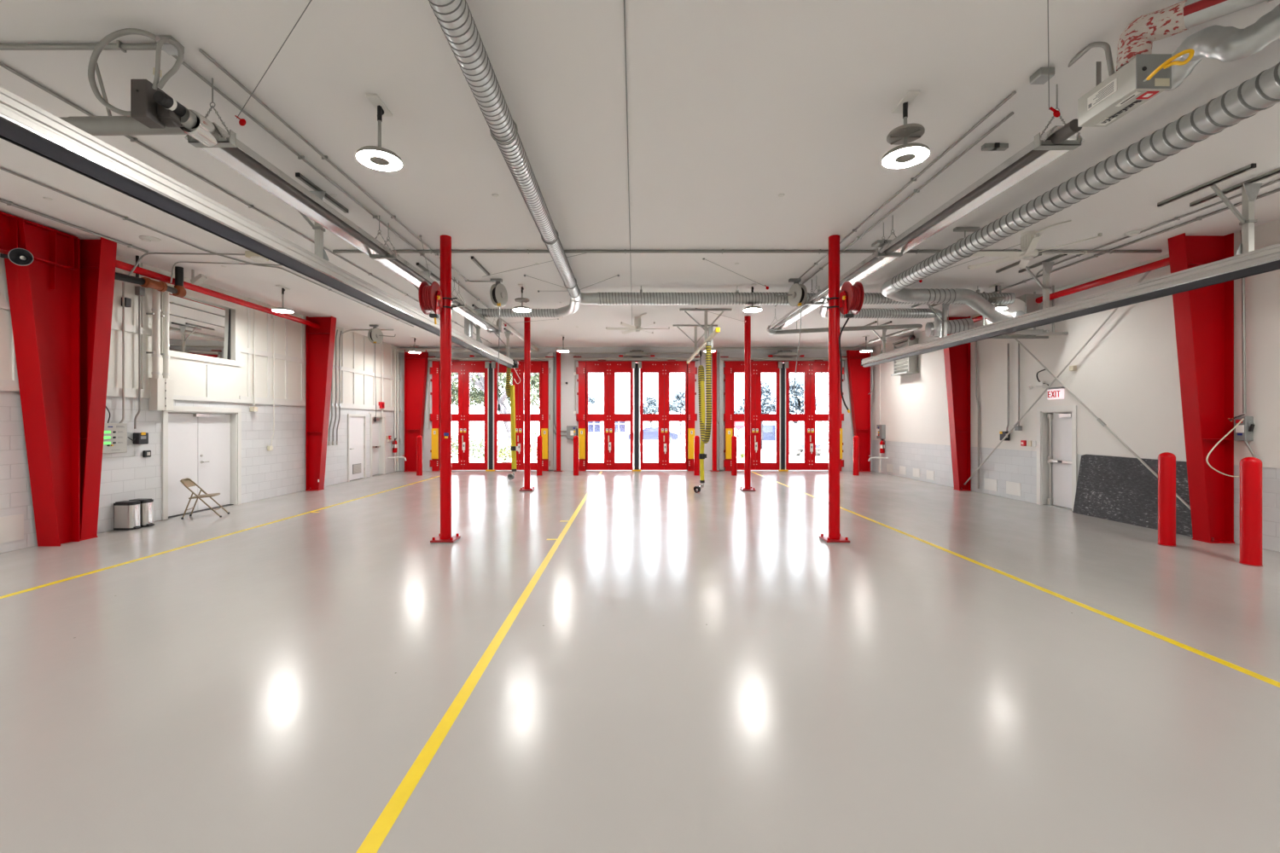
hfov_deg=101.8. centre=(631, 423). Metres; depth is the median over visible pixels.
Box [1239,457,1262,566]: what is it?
bollard
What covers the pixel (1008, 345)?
conduit
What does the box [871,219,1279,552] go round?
wall
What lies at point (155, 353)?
conduit
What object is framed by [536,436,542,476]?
bollard
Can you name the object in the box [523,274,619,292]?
wire
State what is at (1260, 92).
spiral duct
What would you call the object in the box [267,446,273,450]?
outlet box
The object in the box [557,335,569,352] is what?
ceiling light
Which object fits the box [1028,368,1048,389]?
lamp
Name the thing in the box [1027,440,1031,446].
switch plate
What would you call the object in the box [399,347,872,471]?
wall
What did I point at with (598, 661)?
floor
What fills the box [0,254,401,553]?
wall
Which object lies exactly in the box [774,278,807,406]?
reel
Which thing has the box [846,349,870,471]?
column
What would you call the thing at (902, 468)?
air vent
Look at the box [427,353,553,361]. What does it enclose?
operator
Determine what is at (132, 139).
conduit
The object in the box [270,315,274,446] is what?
conduit
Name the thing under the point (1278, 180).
conduit
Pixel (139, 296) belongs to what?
conduit
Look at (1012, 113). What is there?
conduit
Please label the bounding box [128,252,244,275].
conduit
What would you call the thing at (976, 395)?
conduit
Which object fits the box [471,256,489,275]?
channel
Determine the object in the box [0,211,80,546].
column
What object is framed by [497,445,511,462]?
ornamental grass
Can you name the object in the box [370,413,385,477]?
door
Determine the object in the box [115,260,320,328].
beam
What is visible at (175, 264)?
conduit
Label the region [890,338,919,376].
heater
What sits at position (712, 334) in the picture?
rail
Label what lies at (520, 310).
diffuser
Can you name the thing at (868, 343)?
conduit
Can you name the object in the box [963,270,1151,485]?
rod
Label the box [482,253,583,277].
wire
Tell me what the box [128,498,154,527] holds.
bin
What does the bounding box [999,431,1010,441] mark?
wall phone
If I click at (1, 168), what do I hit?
conduit
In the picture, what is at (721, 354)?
door frame
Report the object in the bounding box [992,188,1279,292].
conduit
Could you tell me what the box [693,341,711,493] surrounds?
hose
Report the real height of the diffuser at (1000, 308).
0.003 m
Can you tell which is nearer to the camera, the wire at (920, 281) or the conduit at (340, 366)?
the wire at (920, 281)
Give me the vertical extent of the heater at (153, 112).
0.600 m
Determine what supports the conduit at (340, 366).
attached to the wall at (129, 475)
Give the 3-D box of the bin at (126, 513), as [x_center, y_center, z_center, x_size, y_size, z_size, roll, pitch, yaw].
[-8.532,1.565,8.840,0.344,0.470,0.208,0,0,0]
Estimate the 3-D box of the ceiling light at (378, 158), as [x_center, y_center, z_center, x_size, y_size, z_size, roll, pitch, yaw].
[-2.250,-2.595,4.650,0.370,0.510,0.370,0,0,0]
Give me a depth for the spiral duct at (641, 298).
10.74 m
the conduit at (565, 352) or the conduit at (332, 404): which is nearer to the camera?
the conduit at (332, 404)
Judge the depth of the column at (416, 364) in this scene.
19.29 m
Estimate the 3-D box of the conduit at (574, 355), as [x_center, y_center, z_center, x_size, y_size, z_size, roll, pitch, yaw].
[-2.120,-1.475,19.566,0.046,2.150,0.046,0,0,22]
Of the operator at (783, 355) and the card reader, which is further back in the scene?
the operator at (783, 355)
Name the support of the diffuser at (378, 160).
attached to the ceiling light at (378, 158)
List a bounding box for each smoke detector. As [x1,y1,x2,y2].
[139,235,161,242]
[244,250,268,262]
[1123,229,1146,236]
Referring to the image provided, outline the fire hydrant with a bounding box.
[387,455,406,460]
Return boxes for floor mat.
[1072,454,1192,536]
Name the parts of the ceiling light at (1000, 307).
ceiling plate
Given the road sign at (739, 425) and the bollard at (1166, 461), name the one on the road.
the road sign at (739, 425)
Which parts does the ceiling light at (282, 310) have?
stem, ceiling plate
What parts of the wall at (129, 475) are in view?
wall rail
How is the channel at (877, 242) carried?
attached to the ceiling
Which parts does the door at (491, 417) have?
jamb post, jamb post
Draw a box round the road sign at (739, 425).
[734,421,744,451]
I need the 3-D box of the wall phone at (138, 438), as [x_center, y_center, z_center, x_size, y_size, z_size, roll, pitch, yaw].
[-8.652,0.265,9.113,0.117,0.210,0.335,0,0,0]
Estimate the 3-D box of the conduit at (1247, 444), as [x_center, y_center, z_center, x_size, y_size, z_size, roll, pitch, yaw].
[8.970,0.567,7.549,0.030,0.666,0.137,0,0,-22]
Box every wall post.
[553,350,563,471]
[709,350,719,471]
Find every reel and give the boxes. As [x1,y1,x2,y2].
[367,324,395,421]
[418,281,457,324]
[489,278,507,411]
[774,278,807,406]
[822,281,864,413]
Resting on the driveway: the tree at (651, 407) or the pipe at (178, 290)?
the tree at (651, 407)
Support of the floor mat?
on the floor
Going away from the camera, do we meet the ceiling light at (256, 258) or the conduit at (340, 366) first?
the ceiling light at (256, 258)
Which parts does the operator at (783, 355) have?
track rail, motor, gear plate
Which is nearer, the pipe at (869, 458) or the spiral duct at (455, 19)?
the spiral duct at (455, 19)
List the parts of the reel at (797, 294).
arm, hanging cord, wound cord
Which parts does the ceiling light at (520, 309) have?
ceiling plate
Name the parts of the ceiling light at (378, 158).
ceiling plate, stem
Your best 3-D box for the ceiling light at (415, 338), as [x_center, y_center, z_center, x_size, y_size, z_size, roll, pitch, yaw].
[-7.200,-2.595,17.300,0.370,0.510,0.370,0,0,0]
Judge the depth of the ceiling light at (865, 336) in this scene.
16.96 m
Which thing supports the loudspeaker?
attached to the column at (44, 293)
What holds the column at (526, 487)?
on the floor
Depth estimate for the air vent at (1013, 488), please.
12.32 m
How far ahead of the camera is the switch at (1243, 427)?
7.56 m
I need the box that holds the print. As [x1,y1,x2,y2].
[1088,81,1113,108]
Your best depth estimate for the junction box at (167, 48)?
3.87 m
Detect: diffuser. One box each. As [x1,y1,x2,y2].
[272,309,292,313]
[356,150,401,171]
[512,308,530,312]
[743,308,761,312]
[882,146,929,168]
[996,307,1006,310]
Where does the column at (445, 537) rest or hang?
on the floor
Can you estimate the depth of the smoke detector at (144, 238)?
7.97 m
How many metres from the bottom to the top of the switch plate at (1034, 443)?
0.130 m
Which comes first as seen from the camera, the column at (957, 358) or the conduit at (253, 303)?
the conduit at (253, 303)
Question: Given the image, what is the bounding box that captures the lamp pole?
[817,372,824,453]
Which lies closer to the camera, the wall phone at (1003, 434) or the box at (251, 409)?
the box at (251, 409)
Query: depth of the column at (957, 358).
13.97 m
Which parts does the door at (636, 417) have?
jamb post, jamb post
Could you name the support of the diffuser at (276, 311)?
attached to the ceiling light at (282, 310)
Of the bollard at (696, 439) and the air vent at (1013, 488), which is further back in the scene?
the bollard at (696, 439)
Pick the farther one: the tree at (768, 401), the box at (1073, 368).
the tree at (768, 401)
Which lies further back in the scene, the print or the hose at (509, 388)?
the hose at (509, 388)
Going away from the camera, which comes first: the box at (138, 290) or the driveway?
the box at (138, 290)
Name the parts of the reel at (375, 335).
hanging cord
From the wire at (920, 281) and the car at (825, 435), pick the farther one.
the car at (825, 435)
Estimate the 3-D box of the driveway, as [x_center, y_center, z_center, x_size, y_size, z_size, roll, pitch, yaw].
[0.000,1.920,69.950,120.000,0.200,100.100,0,0,0]
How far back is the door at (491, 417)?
19.56 m
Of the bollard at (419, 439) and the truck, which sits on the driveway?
the truck
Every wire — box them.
[234,0,312,126]
[418,234,430,278]
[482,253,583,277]
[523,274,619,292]
[623,0,632,321]
[702,258,768,289]
[919,244,1020,282]
[1047,0,1060,117]
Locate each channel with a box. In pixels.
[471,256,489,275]
[871,239,892,247]
[981,142,1008,151]
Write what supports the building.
on the driveway
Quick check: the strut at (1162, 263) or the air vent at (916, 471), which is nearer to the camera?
the strut at (1162, 263)
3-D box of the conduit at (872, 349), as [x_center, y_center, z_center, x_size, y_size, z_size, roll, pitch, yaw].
[8.679,-1.868,18.900,0.175,1.663,0.032,0,0,0]
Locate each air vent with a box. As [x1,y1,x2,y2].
[886,464,892,472]
[899,465,906,475]
[913,468,919,477]
[926,470,934,480]
[984,478,997,491]
[1006,481,1020,496]
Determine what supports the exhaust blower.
attached to the wall at (1127, 375)
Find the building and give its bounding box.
[587,404,629,442]
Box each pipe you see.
[114,256,186,297]
[867,455,887,461]
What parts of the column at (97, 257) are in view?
plate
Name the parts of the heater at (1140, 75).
hanger chain, hanger chain, hanger chain, plate, loop handle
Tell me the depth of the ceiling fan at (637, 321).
13.95 m
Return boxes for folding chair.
[180,477,229,519]
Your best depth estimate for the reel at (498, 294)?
10.20 m
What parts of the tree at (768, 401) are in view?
crown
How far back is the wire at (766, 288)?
9.35 m
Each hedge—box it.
[451,431,504,460]
[502,431,539,459]
[738,452,744,459]
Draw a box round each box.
[121,297,131,307]
[134,286,145,296]
[155,35,184,55]
[249,407,257,412]
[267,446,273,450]
[378,401,384,408]
[566,425,577,439]
[875,424,885,438]
[1014,425,1022,430]
[1029,67,1054,84]
[1069,365,1076,371]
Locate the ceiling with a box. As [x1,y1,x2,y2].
[0,0,1279,347]
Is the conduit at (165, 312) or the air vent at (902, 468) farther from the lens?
the air vent at (902, 468)
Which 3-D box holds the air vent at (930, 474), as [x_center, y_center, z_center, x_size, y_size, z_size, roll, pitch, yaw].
[9.044,1.575,15.750,0.012,0.270,0.400,0,0,0]
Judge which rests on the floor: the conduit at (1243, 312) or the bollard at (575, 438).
the bollard at (575, 438)
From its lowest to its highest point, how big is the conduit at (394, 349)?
4.450 m
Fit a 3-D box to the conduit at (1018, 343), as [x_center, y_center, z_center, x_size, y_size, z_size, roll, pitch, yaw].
[8.990,-0.910,12.080,0.033,1.980,0.033,0,0,22]
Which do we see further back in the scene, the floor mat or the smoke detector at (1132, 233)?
the floor mat
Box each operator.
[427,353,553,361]
[573,349,700,361]
[720,349,847,361]
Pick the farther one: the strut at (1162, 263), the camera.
the camera
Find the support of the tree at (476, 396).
on the driveway
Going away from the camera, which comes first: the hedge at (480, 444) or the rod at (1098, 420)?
the rod at (1098, 420)
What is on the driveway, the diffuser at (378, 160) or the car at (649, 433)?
the car at (649, 433)
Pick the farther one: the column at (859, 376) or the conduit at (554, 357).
the conduit at (554, 357)
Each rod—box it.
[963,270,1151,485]
[1014,338,1190,509]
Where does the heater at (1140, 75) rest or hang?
hanging from the ceiling
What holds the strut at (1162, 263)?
attached to the column at (957, 358)
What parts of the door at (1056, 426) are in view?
latch rod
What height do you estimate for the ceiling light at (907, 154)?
0.510 m
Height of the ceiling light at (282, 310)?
0.510 m
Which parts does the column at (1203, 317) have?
plate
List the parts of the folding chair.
leg, backrest, leg, seat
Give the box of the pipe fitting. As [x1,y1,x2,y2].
[180,109,221,146]
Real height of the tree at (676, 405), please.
5.650 m
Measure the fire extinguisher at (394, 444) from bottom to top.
0.545 m
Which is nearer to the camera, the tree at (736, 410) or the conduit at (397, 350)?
the conduit at (397, 350)
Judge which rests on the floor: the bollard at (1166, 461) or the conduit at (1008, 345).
the bollard at (1166, 461)
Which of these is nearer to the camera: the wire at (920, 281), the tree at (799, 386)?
the wire at (920, 281)
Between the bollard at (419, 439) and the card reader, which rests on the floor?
the bollard at (419, 439)
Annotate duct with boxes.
[428,0,597,337]
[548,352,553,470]
[597,285,1015,337]
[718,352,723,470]
[880,62,1279,323]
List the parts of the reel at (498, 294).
wound cord, hanging cord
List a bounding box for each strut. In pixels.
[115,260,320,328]
[971,257,1169,322]
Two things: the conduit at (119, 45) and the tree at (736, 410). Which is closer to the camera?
the conduit at (119, 45)
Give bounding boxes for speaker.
[190,269,207,285]
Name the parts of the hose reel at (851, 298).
support arm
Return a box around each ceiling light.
[272,285,293,313]
[356,93,401,171]
[408,337,420,353]
[512,284,530,312]
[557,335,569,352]
[743,284,762,312]
[860,335,872,352]
[882,90,929,168]
[988,282,1007,310]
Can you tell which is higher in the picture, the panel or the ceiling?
the ceiling
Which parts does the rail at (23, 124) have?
post, post, post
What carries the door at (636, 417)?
in the wall at (567, 417)
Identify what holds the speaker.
attached to the ceiling
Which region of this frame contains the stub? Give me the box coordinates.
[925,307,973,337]
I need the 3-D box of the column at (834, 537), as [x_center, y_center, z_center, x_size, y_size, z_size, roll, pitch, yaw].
[3.100,-0.525,7.960,0.350,4.650,0.350,0,0,0]
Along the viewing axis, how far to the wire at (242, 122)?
3.94 m
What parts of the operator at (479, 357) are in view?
gear plate, track rail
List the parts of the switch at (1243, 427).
handle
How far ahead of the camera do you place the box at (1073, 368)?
10.55 m
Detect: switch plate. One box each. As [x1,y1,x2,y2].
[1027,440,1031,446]
[1032,441,1036,447]
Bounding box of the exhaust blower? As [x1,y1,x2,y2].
[983,285,1068,338]
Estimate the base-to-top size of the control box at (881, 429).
0.500 m
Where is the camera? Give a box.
[908,331,915,340]
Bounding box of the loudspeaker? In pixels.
[0,248,33,266]
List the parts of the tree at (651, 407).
crown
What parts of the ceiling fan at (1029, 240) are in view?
blade, blade, blade, blade, blade, blade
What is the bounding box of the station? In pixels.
[1020,440,1026,446]
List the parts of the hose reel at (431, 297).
support arm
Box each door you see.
[161,406,241,520]
[347,413,366,482]
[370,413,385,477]
[429,360,550,471]
[576,360,697,471]
[723,360,843,471]
[1036,405,1077,511]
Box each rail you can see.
[0,86,514,368]
[672,308,732,363]
[861,162,1279,367]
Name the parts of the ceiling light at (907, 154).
stem, ceiling plate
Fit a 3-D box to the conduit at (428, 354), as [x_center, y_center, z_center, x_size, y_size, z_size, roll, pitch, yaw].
[-7.620,-1.200,19.566,0.055,2.800,0.055,0,0,23]
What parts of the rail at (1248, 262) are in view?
post, post, post, post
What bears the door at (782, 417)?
in the wall at (567, 417)
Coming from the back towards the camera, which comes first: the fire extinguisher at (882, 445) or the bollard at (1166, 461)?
the fire extinguisher at (882, 445)
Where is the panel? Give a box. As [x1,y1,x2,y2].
[102,406,127,453]
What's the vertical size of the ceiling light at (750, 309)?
0.510 m
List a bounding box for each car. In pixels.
[628,427,678,443]
[740,424,775,441]
[821,431,828,442]
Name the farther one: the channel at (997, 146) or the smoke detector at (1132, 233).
the smoke detector at (1132, 233)
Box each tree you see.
[451,372,539,446]
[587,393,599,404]
[643,394,657,427]
[669,389,685,439]
[734,408,744,437]
[737,380,775,449]
[774,375,822,424]
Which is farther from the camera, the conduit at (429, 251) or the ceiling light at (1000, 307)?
the ceiling light at (1000, 307)
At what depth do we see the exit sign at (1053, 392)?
11.00 m
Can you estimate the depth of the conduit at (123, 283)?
8.86 m
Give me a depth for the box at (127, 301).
8.90 m
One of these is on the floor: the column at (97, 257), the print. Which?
the column at (97, 257)
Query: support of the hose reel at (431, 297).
attached to the column at (445, 537)
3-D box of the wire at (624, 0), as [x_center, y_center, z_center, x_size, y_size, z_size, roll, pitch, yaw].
[-0.020,-2.838,8.250,0.010,0.012,13.500,0,0,0]
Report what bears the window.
in the wall at (129, 475)
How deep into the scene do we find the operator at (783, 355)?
19.40 m
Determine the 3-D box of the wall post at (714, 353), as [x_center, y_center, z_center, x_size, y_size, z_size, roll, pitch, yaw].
[3.100,-0.450,19.420,0.320,4.500,0.240,0,0,0]
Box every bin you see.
[113,500,141,530]
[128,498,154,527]
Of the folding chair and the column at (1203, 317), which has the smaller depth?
the column at (1203, 317)
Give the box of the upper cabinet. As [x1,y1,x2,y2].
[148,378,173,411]
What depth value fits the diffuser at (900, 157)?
4.58 m
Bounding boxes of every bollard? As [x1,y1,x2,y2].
[416,436,422,476]
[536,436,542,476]
[573,436,578,476]
[693,436,699,476]
[731,436,737,476]
[853,436,859,476]
[1157,452,1176,546]
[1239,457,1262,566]
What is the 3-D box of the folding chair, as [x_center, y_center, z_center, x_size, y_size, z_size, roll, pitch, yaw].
[-8.221,1.427,10.022,0.678,0.747,0.444,0,0,-21]
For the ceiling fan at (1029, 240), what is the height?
0.404 m
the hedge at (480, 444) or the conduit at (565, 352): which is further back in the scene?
the hedge at (480, 444)
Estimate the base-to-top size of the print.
0.068 m
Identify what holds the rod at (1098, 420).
attached to the column at (1203, 317)
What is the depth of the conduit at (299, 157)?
5.46 m
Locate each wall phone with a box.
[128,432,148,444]
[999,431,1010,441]
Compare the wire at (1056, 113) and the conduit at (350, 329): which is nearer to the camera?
the wire at (1056, 113)
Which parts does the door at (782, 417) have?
jamb post, jamb post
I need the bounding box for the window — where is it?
[160,282,240,366]
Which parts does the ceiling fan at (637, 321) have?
blade, blade, blade, blade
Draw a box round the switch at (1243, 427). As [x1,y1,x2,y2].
[1205,413,1254,477]
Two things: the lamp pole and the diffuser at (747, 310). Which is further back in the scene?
the lamp pole
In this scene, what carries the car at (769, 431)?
on the driveway
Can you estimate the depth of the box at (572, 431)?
19.44 m
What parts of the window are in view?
pane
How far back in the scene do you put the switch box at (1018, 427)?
12.04 m
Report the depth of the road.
36.10 m
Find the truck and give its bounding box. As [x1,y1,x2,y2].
[789,424,822,455]
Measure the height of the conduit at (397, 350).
4.450 m
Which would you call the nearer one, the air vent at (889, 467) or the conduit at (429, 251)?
the conduit at (429, 251)
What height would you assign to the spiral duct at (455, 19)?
0.840 m
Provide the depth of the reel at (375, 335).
15.02 m
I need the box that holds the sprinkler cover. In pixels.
[42,197,52,200]
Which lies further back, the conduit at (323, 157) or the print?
the conduit at (323, 157)
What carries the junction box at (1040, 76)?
attached to the ceiling
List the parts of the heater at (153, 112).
motor, hanger chain, hanger chain, hanger chain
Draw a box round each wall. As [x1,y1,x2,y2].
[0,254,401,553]
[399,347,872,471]
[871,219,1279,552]
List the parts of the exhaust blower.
motor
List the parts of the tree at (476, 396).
crown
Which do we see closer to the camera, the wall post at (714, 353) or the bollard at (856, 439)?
the bollard at (856, 439)
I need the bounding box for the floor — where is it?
[0,471,1279,852]
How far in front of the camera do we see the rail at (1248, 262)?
7.26 m
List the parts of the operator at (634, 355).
track rail, motor, gear plate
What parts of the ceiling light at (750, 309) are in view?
ceiling plate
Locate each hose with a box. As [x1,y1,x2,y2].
[505,360,520,480]
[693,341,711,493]
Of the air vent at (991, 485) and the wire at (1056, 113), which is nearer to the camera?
the wire at (1056, 113)
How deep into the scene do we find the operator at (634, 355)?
19.40 m
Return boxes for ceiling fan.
[605,313,669,334]
[967,220,1101,269]
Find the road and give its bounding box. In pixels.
[453,446,828,452]
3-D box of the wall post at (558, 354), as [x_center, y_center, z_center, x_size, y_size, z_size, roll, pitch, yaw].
[-2.720,-0.450,19.420,0.320,4.500,0.240,0,0,0]
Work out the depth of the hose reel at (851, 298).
7.58 m
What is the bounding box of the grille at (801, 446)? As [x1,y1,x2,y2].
[800,445,820,448]
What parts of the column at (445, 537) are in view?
plate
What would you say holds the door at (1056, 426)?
in the wall at (1127, 375)
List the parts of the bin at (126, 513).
lid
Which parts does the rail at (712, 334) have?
post, post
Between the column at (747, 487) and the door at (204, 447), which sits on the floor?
the column at (747, 487)
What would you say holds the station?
attached to the wall at (1127, 375)
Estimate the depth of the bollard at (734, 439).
17.82 m
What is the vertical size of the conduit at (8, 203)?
0.046 m
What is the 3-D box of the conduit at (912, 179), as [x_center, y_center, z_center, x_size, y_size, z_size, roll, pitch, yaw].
[3.280,-2.832,7.425,0.060,0.034,5.950,0,0,0]
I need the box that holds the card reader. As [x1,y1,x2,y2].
[142,450,151,457]
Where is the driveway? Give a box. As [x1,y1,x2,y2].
[451,430,828,462]
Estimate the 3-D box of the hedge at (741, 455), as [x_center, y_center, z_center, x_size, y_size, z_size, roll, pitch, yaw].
[5.652,1.664,26.503,1.324,0.397,0.326,0,0,0]
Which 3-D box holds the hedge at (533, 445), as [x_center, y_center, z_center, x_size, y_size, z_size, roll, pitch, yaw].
[-4.720,1.111,25.401,3.078,1.472,1.210,0,0,0]
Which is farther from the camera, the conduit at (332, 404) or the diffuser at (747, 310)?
the conduit at (332, 404)
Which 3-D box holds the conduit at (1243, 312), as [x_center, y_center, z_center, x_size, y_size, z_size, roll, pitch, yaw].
[8.940,-1.486,7.610,0.055,2.693,0.056,0,0,0]
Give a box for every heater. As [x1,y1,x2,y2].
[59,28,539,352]
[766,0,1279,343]
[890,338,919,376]
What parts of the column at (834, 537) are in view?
plate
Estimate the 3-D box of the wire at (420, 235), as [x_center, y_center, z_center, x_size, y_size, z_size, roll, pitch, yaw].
[-3.343,-2.599,8.573,0.087,0.499,1.415,0,0,-14]
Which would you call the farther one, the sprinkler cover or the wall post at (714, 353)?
the wall post at (714, 353)
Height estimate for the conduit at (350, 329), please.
0.157 m
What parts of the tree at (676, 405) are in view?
crown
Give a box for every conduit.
[0,40,162,52]
[0,62,492,343]
[0,167,413,327]
[0,198,148,253]
[119,282,124,423]
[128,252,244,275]
[133,295,140,429]
[145,279,161,378]
[160,290,169,378]
[169,261,280,283]
[172,55,489,308]
[198,48,491,282]
[253,302,255,407]
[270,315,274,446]
[327,365,333,445]
[331,329,337,445]
[332,249,1162,254]
[336,331,342,445]
[342,329,393,333]
[381,345,383,437]
[394,349,395,471]
[396,349,398,471]
[427,354,429,428]
[553,356,566,431]
[564,352,719,354]
[574,354,575,411]
[712,342,869,349]
[774,111,1013,307]
[797,90,1016,279]
[868,349,872,394]
[975,326,979,488]
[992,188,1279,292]
[1006,343,1009,431]
[1018,343,1019,425]
[1035,179,1279,277]
[1239,230,1246,413]
[1244,441,1256,457]
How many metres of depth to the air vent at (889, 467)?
18.22 m
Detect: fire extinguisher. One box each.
[391,437,397,453]
[879,438,885,453]
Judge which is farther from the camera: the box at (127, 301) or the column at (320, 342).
the column at (320, 342)
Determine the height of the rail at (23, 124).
1.124 m
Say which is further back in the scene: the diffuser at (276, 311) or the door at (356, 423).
the door at (356, 423)
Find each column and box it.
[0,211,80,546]
[80,237,116,541]
[305,316,336,490]
[404,349,428,471]
[430,234,460,543]
[519,317,535,491]
[739,315,756,491]
[818,234,850,543]
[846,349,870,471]
[943,316,971,490]
[1167,232,1234,543]
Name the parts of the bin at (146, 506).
lid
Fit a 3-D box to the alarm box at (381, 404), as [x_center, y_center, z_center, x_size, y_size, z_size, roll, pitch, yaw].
[-8.665,-0.620,18.050,0.111,0.220,0.260,0,0,0]
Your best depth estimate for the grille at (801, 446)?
28.07 m
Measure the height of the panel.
0.905 m
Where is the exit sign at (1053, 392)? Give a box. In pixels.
[1047,386,1064,399]

